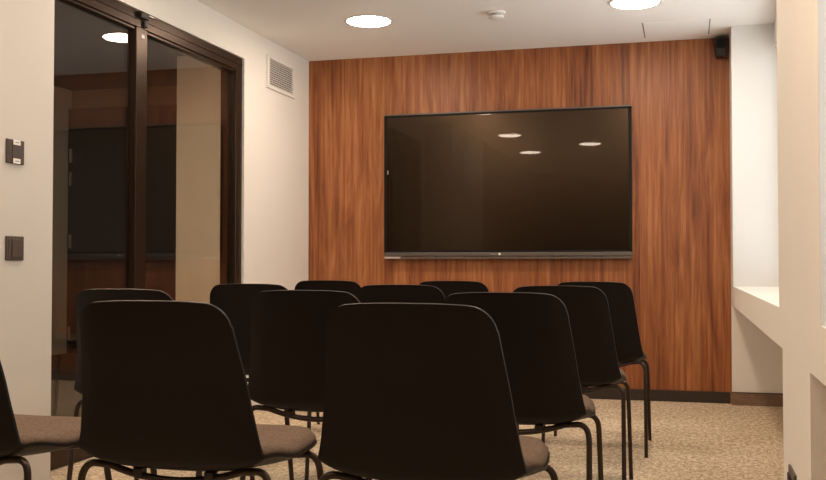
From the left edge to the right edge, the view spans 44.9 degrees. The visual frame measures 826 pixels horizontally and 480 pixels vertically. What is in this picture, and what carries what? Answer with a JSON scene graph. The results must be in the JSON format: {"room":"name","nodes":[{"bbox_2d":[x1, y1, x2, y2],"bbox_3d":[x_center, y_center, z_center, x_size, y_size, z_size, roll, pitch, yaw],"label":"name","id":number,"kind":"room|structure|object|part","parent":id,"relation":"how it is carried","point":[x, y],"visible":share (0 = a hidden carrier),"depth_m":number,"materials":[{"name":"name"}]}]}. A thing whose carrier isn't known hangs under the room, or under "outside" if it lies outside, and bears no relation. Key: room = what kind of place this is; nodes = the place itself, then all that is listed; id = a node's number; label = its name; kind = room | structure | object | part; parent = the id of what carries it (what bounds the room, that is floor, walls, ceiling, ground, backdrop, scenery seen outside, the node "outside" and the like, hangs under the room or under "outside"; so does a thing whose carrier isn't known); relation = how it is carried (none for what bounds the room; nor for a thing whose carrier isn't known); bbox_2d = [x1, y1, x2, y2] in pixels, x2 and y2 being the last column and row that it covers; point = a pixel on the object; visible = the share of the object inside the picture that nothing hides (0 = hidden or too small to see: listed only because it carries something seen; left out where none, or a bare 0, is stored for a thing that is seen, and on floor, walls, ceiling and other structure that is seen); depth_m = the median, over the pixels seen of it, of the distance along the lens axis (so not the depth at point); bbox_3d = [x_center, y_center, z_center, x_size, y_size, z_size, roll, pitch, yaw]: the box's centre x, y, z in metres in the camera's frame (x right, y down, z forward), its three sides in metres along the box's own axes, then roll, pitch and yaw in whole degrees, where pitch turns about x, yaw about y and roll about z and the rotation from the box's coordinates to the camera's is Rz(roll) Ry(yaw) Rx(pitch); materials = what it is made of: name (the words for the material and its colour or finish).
{"room":"conference room","nodes":[
{"label":"conference room","id":0,"kind":"room"},
{"bbox_2d":[0,0,54,479],"bbox_3d":[-1.812,-0.219,3.122,0.418,2.394,1.657,0,-1,15],"label":"wall","id":1,"kind":"structure","parent":0,"point":[26,26],"depth_m":3.72,"materials":[{"name":"beige paint"}]},
{"bbox_2d":[5,236,23,259],"bbox_3d":[-1.448,0.030,3.637,0.011,0.088,0.098,0,-1,15],"label":"light switch","id":2,"kind":"object","parent":1,"relation":"attached to","point":[14,245],"visible":1,"depth_m":3.63,"materials":[{"name":"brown plastic"}]},
{"bbox_2d":[5,138,23,164],"bbox_3d":[-1.448,-0.321,3.643,0.012,0.088,0.098,0,-1,15],"label":"light switch","id":3,"kind":"object","parent":1,"relation":"attached to","point":[14,149],"visible":1,"depth_m":3.63,"materials":[{"name":"brown plastic"}]},
{"bbox_2d":[51,86,71,354],"bbox_3d":[-5.077,-0.283,6.682,1.090,2.700,8.200,0,-1,15],"label":"wall","id":4,"kind":"structure","parent":0,"point":[62,97],"depth_m":10.12,"materials":[{"name":"beige paint"}]},
{"bbox_2d":[54,1,184,90],"bbox_3d":[-3.417,-1.689,6.471,4.422,0.100,8.600,0,-1,15],"label":"ceiling","id":5,"kind":"structure","parent":0,"point":[91,53],"depth_m":8.59,"materials":[{"name":"grey paint"}]},
{"bbox_2d":[72,85,176,108],"bbox_3d":[-2.354,-0.198,10.084,4.050,2.700,0.200,0,-1,15],"label":"wall","id":6,"kind":"structure","parent":0,"point":[156,95],"depth_m":10.20,"materials":[{"name":"brown wood"}]},
{"bbox_2d":[66,104,176,352],"bbox_3d":[-2.516,-0.101,9.983,2.110,2.500,0.075,0,-1,15],"label":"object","id":7,"kind":"structure","parent":6,"relation":"in","point":[97,137],"depth_m":10.11,"materials":[{"name":"black paint"}]},
{"bbox_2d":[176,56,220,302],"bbox_3d":[-1.226,-0.230,8.817,1.449,2.700,0.850,0,-1,15],"label":"wall","id":8,"kind":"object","parent":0,"point":[198,83],"visible":0.14,"depth_m":8.55,"materials":[{"name":"paint"}]},
{"bbox_2d":[116,0,308,405],"bbox_3d":[-1.269,-0.155,5.679,0.120,2.394,3.763,0,-1,15],"label":"wall","id":9,"kind":"structure","parent":0,"point":[275,125],"depth_m":6.57,"materials":[{"name":"paint"}]},
{"bbox_2d":[50,0,242,469],"bbox_3d":[-1.407,-0.067,5.151,0.130,2.191,2.271,0,-1,15],"label":"door","id":10,"kind":"structure","parent":9,"relation":"in","point":[141,27],"depth_m":5.15,"materials":[{"name":"brown metal"}]},
{"bbox_2d":[266,54,294,98],"bbox_3d":[-0.897,-1.108,6.805,0.016,0.220,0.474,0,-1,15],"label":"air vent","id":11,"kind":"object","parent":9,"relation":"in","point":[280,76],"visible":1,"depth_m":6.79,"materials":[{"name":"white plastic"}]},
{"bbox_2d":[50,353,783,479],"bbox_3d":[-2.213,1.056,4.207,7.900,0.100,12.200,0,-1,15],"label":"floor","id":12,"kind":"structure","parent":0,"point":[691,440],"depth_m":5.04,"materials":[{"name":"beige carpet"}]},
{"bbox_2d":[0,361,111,479],"bbox_3d":[-1.099,0.554,2.577,0.501,0.825,0.550,0,-1,15],"label":"chair","id":13,"kind":"object","parent":12,"relation":"on","point":[20,435],"visible":0.82,"depth_m":2.43,"materials":[{"name":"brown fabric"}]},
{"bbox_3d":[-0.931,0.737,2.355,0.057,0.446,0.118,1,-2,-31],"label":"leg","id":14,"kind":"part","parent":13,"relation":"part of","materials":[{"name":"brown metal"}]},
{"bbox_3d":[-0.829,0.755,2.706,0.146,0.430,0.065,1,-2,-40],"label":"leg","id":15,"kind":"part","parent":13,"relation":"part of","materials":[{"name":"brown metal"}]},
{"bbox_2d":[66,289,254,479],"bbox_3d":[-0.884,0.578,3.513,0.501,0.825,0.550,0,-1,15],"label":"chair","id":16,"kind":"object","parent":12,"relation":"on","point":[84,298],"visible":0.11,"depth_m":3.30,"materials":[{"name":"black plastic"}]},
{"bbox_3d":[-1.139,0.764,3.407,0.118,0.446,0.057,1,-2,-28],"label":"leg","id":17,"kind":"part","parent":16,"relation":"part of","materials":[{"name":"brown metal"}]},
{"bbox_2d":[78,300,323,479],"bbox_3d":[-0.510,0.551,2.437,0.501,0.825,0.550,0,-1,15],"label":"chair","id":18,"kind":"object","parent":12,"relation":"on","point":[165,385],"visible":0.99,"depth_m":2.22,"materials":[{"name":"black plastic"}]},
{"bbox_3d":[-0.764,0.737,2.329,0.118,0.446,0.057,1,-2,-29],"label":"leg","id":19,"kind":"part","parent":18,"relation":"part of","materials":[{"name":"brown metal"}]},
{"bbox_3d":[-0.677,0.754,2.683,0.065,0.430,0.146,1,-2,-20],"label":"leg","id":20,"kind":"part","parent":18,"relation":"part of","materials":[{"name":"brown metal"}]},
{"bbox_3d":[-0.341,0.734,2.217,0.057,0.446,0.118,1,-2,-32],"label":"leg","id":21,"kind":"part","parent":18,"relation":"part of","materials":[{"name":"brown metal"}]},
{"bbox_3d":[-0.242,0.751,2.568,0.146,0.430,0.065,1,-2,-41],"label":"leg","id":22,"kind":"part","parent":18,"relation":"part of","materials":[{"name":"brown metal"}]},
{"bbox_2d":[201,284,311,479],"bbox_3d":[-0.616,0.600,4.404,0.501,0.825,0.550,0,-1,15],"label":"chair","id":23,"kind":"object","parent":12,"relation":"on","point":[235,300],"visible":0.09,"depth_m":4.19,"materials":[{"name":"black plastic"}]},
{"bbox_3d":[-0.449,0.783,4.182,0.057,0.446,0.118,1,-2,-31],"label":"leg","id":24,"kind":"part","parent":23,"relation":"part of","materials":[{"name":"brown metal"}]},
{"bbox_2d":[240,290,359,479],"bbox_3d":[-0.271,0.573,3.346,0.501,0.825,0.550,0,-1,15],"label":"chair","id":25,"kind":"object","parent":12,"relation":"on","point":[288,351],"visible":0.43,"depth_m":3.14,"materials":[{"name":"black plastic"}]},
{"bbox_3d":[-0.526,0.759,3.240,0.118,0.446,0.057,1,-2,-28],"label":"leg","id":26,"kind":"part","parent":25,"relation":"part of","materials":[{"name":"brown metal"}]},
{"bbox_3d":[-0.435,0.777,3.593,0.065,0.430,0.146,1,-2,-19],"label":"leg","id":27,"kind":"part","parent":25,"relation":"part of","materials":[{"name":"brown metal"}]},
{"bbox_2d":[294,280,360,424],"bbox_3d":[-0.371,0.623,5.342,0.501,0.825,0.550,0,-1,15],"label":"chair","id":28,"kind":"object","parent":12,"relation":"on","point":[352,287],"visible":0.06,"depth_m":5.09,"materials":[{"name":"black plastic"}]},
{"bbox_2d":[356,284,444,302],"bbox_3d":[0.013,0.596,4.232,0.501,0.825,0.550,0,-1,15],"label":"chair","id":29,"kind":"object","parent":12,"relation":"on","point":[381,293],"visible":0.07,"depth_m":3.98,"materials":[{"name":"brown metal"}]},
{"bbox_2d":[318,303,557,479],"bbox_3d":[0.063,0.547,2.291,0.501,0.825,0.550,0,-1,17],"label":"chair","id":30,"kind":"object","parent":12,"relation":"on","point":[414,391],"visible":1,"depth_m":2.07,"materials":[{"name":"black plastic"}]},
{"bbox_3d":[-0.194,0.733,2.191,0.118,0.446,0.057,1,-2,-27],"label":"leg","id":31,"kind":"part","parent":30,"relation":"part of","materials":[{"name":"brown metal"}]},
{"bbox_3d":[0.336,0.748,2.413,0.146,0.430,0.065,1,-2,-39],"label":"leg","id":32,"kind":"part","parent":30,"relation":"part of","materials":[{"name":"brown metal"}]},
{"bbox_2d":[419,281,518,428],"bbox_3d":[0.258,0.619,5.171,0.501,0.825,0.550,0,-1,15],"label":"chair","id":33,"kind":"object","parent":12,"relation":"on","point":[448,288],"visible":0.06,"depth_m":4.91,"materials":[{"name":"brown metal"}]},
{"bbox_2d":[442,292,603,479],"bbox_3d":[0.322,0.567,3.101,0.501,0.825,0.550,0,-1,15],"label":"chair","id":34,"kind":"object","parent":12,"relation":"on","point":[534,329],"visible":0.53,"depth_m":2.86,"materials":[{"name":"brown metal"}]},
{"bbox_3d":[0.489,0.750,2.880,0.057,0.446,0.118,1,-2,-31],"label":"leg","id":35,"kind":"part","parent":34,"relation":"part of","materials":[{"name":"brown metal"}]},
{"bbox_3d":[0.591,0.768,3.230,0.146,0.430,0.065,1,-2,-40],"label":"leg","id":36,"kind":"part","parent":34,"relation":"part of","materials":[{"name":"brown metal"}]},
{"bbox_2d":[513,285,632,479],"bbox_3d":[0.613,0.590,4.016,0.501,0.825,0.550,0,-1,15],"label":"chair","id":37,"kind":"object","parent":12,"relation":"on","point":[587,307],"visible":0.43,"depth_m":3.78,"materials":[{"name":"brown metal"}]},
{"bbox_3d":[0.781,0.773,3.795,0.057,0.446,0.118,1,-2,-31],"label":"leg","id":38,"kind":"part","parent":37,"relation":"part of","materials":[{"name":"brown metal"}]},
{"bbox_3d":[0.883,0.791,4.145,0.146,0.430,0.065,1,-2,-40],"label":"leg","id":39,"kind":"part","parent":37,"relation":"part of","materials":[{"name":"brown metal"}]},
{"bbox_2d":[541,281,651,457],"bbox_3d":[0.913,0.614,4.950,0.501,0.825,0.550,0,-1,15],"label":"chair","id":40,"kind":"object","parent":12,"relation":"on","point":[619,295],"visible":0.34,"depth_m":4.71,"materials":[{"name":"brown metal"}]},
{"bbox_3d":[0.658,0.799,4.844,0.118,0.446,0.057,1,-2,-28],"label":"leg","id":41,"kind":"part","parent":40,"relation":"part of","materials":[{"name":"brown metal"}]},
{"bbox_3d":[1.080,0.797,4.729,0.057,0.446,0.118,1,-2,-31],"label":"leg","id":42,"kind":"part","parent":40,"relation":"part of","materials":[{"name":"brown metal"}]},
{"bbox_3d":[1.182,0.814,5.079,0.146,0.430,0.065,1,-2,-40],"label":"leg","id":43,"kind":"part","parent":40,"relation":"part of","materials":[{"name":"brown metal"}]},
{"bbox_2d":[197,0,776,60],"bbox_3d":[-0.418,-1.493,2.453,3.478,0.120,9.640,0,-1,15],"label":"ceiling","id":44,"kind":"structure","parent":0,"point":[313,30],"depth_m":6.14,"materials":[{"name":"white paint"}]},
{"bbox_2d":[344,15,393,26],"bbox_3d":[-0.271,-1.335,6.121,0.308,0.013,0.308,0,-1,15],"label":"recessed light","id":45,"kind":"object","parent":44,"relation":"in","point":[357,20],"visible":1,"depth_m":6.08,"materials":[{"name":"white plastic"}]},
{"bbox_2d":[487,10,505,20],"bbox_3d":[0.491,-1.325,5.913,0.112,0.044,0.112,0,-1,15],"label":"smoke detector","id":46,"kind":"object","parent":44,"relation":"attached to","point":[495,15],"visible":1,"depth_m":5.88,"materials":[{"name":"white plastic"}]},
{"bbox_2d":[607,0,662,8],"bbox_3d":[1.262,-1.346,5.683,0.308,0.013,0.308,0,-1,15],"label":"recessed light","id":47,"kind":"object","parent":44,"relation":"in","point":[619,4],"visible":1,"depth_m":5.69,"materials":[{"name":"white plastic"}]},
{"bbox_2d":[642,19,709,37],"bbox_3d":[1.664,-1.335,6.319,0.406,0.002,0.410,0,-1,15],"label":"ceiling hatch","id":48,"kind":"object","parent":44,"relation":"attached to","point":[687,27],"visible":1,"depth_m":6.31,"materials":[{"name":"white paint"}]},
{"bbox_2d":[308,37,731,402],"bbox_3d":[0.679,-0.122,7.003,2.940,2.394,0.180,0,-1,15],"label":"wall","id":49,"kind":"structure","parent":0,"point":[678,272],"depth_m":6.75,"materials":[{"name":"brown wood"}]},
{"bbox_2d":[384,105,631,258],"bbox_3d":[0.631,-0.382,6.894,1.718,1.024,0.067,0,-1,15],"label":"wall display","id":50,"kind":"object","parent":49,"relation":"attached to","point":[542,181],"visible":1,"depth_m":6.86,"materials":[{"name":"black"}]},
{"bbox_2d":[582,389,729,403],"bbox_3d":[0.648,1.035,6.883,2.928,0.074,0.012,0,-1,15],"label":"baseboard","id":51,"kind":"structure","parent":49,"relation":"attached to","point":[612,394],"depth_m":6.59,"materials":[{"name":"black wood"}]},
{"bbox_2d":[713,37,726,58],"bbox_3d":[2.002,-1.252,6.516,0.090,0.129,0.118,0,-1,15],"label":"wall speaker","id":52,"kind":"object","parent":49,"relation":"attached to","point":[720,43],"visible":1,"depth_m":6.47,"materials":[{"name":"black plastic"}]},
{"bbox_2d":[716,39,725,47],"bbox_3d":[1.989,-1.271,6.466,0.062,0.055,0.014,0,-1,15],"label":"grille","id":53,"kind":"object","parent":52,"relation":"attached to","point":[720,43],"depth_m":6.46,"materials":[{"name":"black"}]},
{"bbox_2d":[729,0,825,479],"bbox_3d":[1.056,-0.247,2.010,0.418,2.394,9.620,0,-1,15],"label":"wall","id":54,"kind":"structure","parent":0,"point":[759,364],"depth_m":3.05,"materials":[{"name":"paint"}]},
{"bbox_2d":[731,393,782,406],"bbox_3d":[2.224,1.021,6.384,0.365,0.078,0.014,0,-1,15],"label":"baseboard","id":55,"kind":"structure","parent":54,"relation":"attached to","point":[744,399],"depth_m":6.38,"materials":[{"name":"brown wood"}]},
{"bbox_2d":[731,392,782,394],"bbox_3d":[2.223,0.979,6.385,0.366,0.006,0.015,0,-1,15],"label":"trim","id":56,"kind":"structure","parent":54,"relation":"attached to","point":[731,392],"depth_m":6.39,"materials":[{"name":"brown wood"}]},
{"bbox_2d":[733,286,825,385],"bbox_3d":[0.962,0.238,1.766,0.358,0.122,9.125,0,-1,15],"label":"window sill","id":57,"kind":"structure","parent":54,"relation":"attached to","point":[804,340],"depth_m":2.95,"materials":[{"name":"paint"}]},
{"bbox_2d":[787,464,796,479],"bbox_3d":[1.042,0.677,2.752,0.011,0.090,0.160,0,-1,15],"label":"wall socket","id":58,"kind":"object","parent":54,"relation":"attached to","point":[791,475],"visible":1,"depth_m":2.77,"materials":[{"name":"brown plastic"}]},
{"bbox_2d":[774,0,825,325],"bbox_3d":[0.991,-0.636,1.780,0.417,1.627,9.125,0,-1,15],"label":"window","id":59,"kind":"structure","parent":54,"relation":"in","point":[821,3],"depth_m":2.18,"materials":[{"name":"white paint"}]}
]}

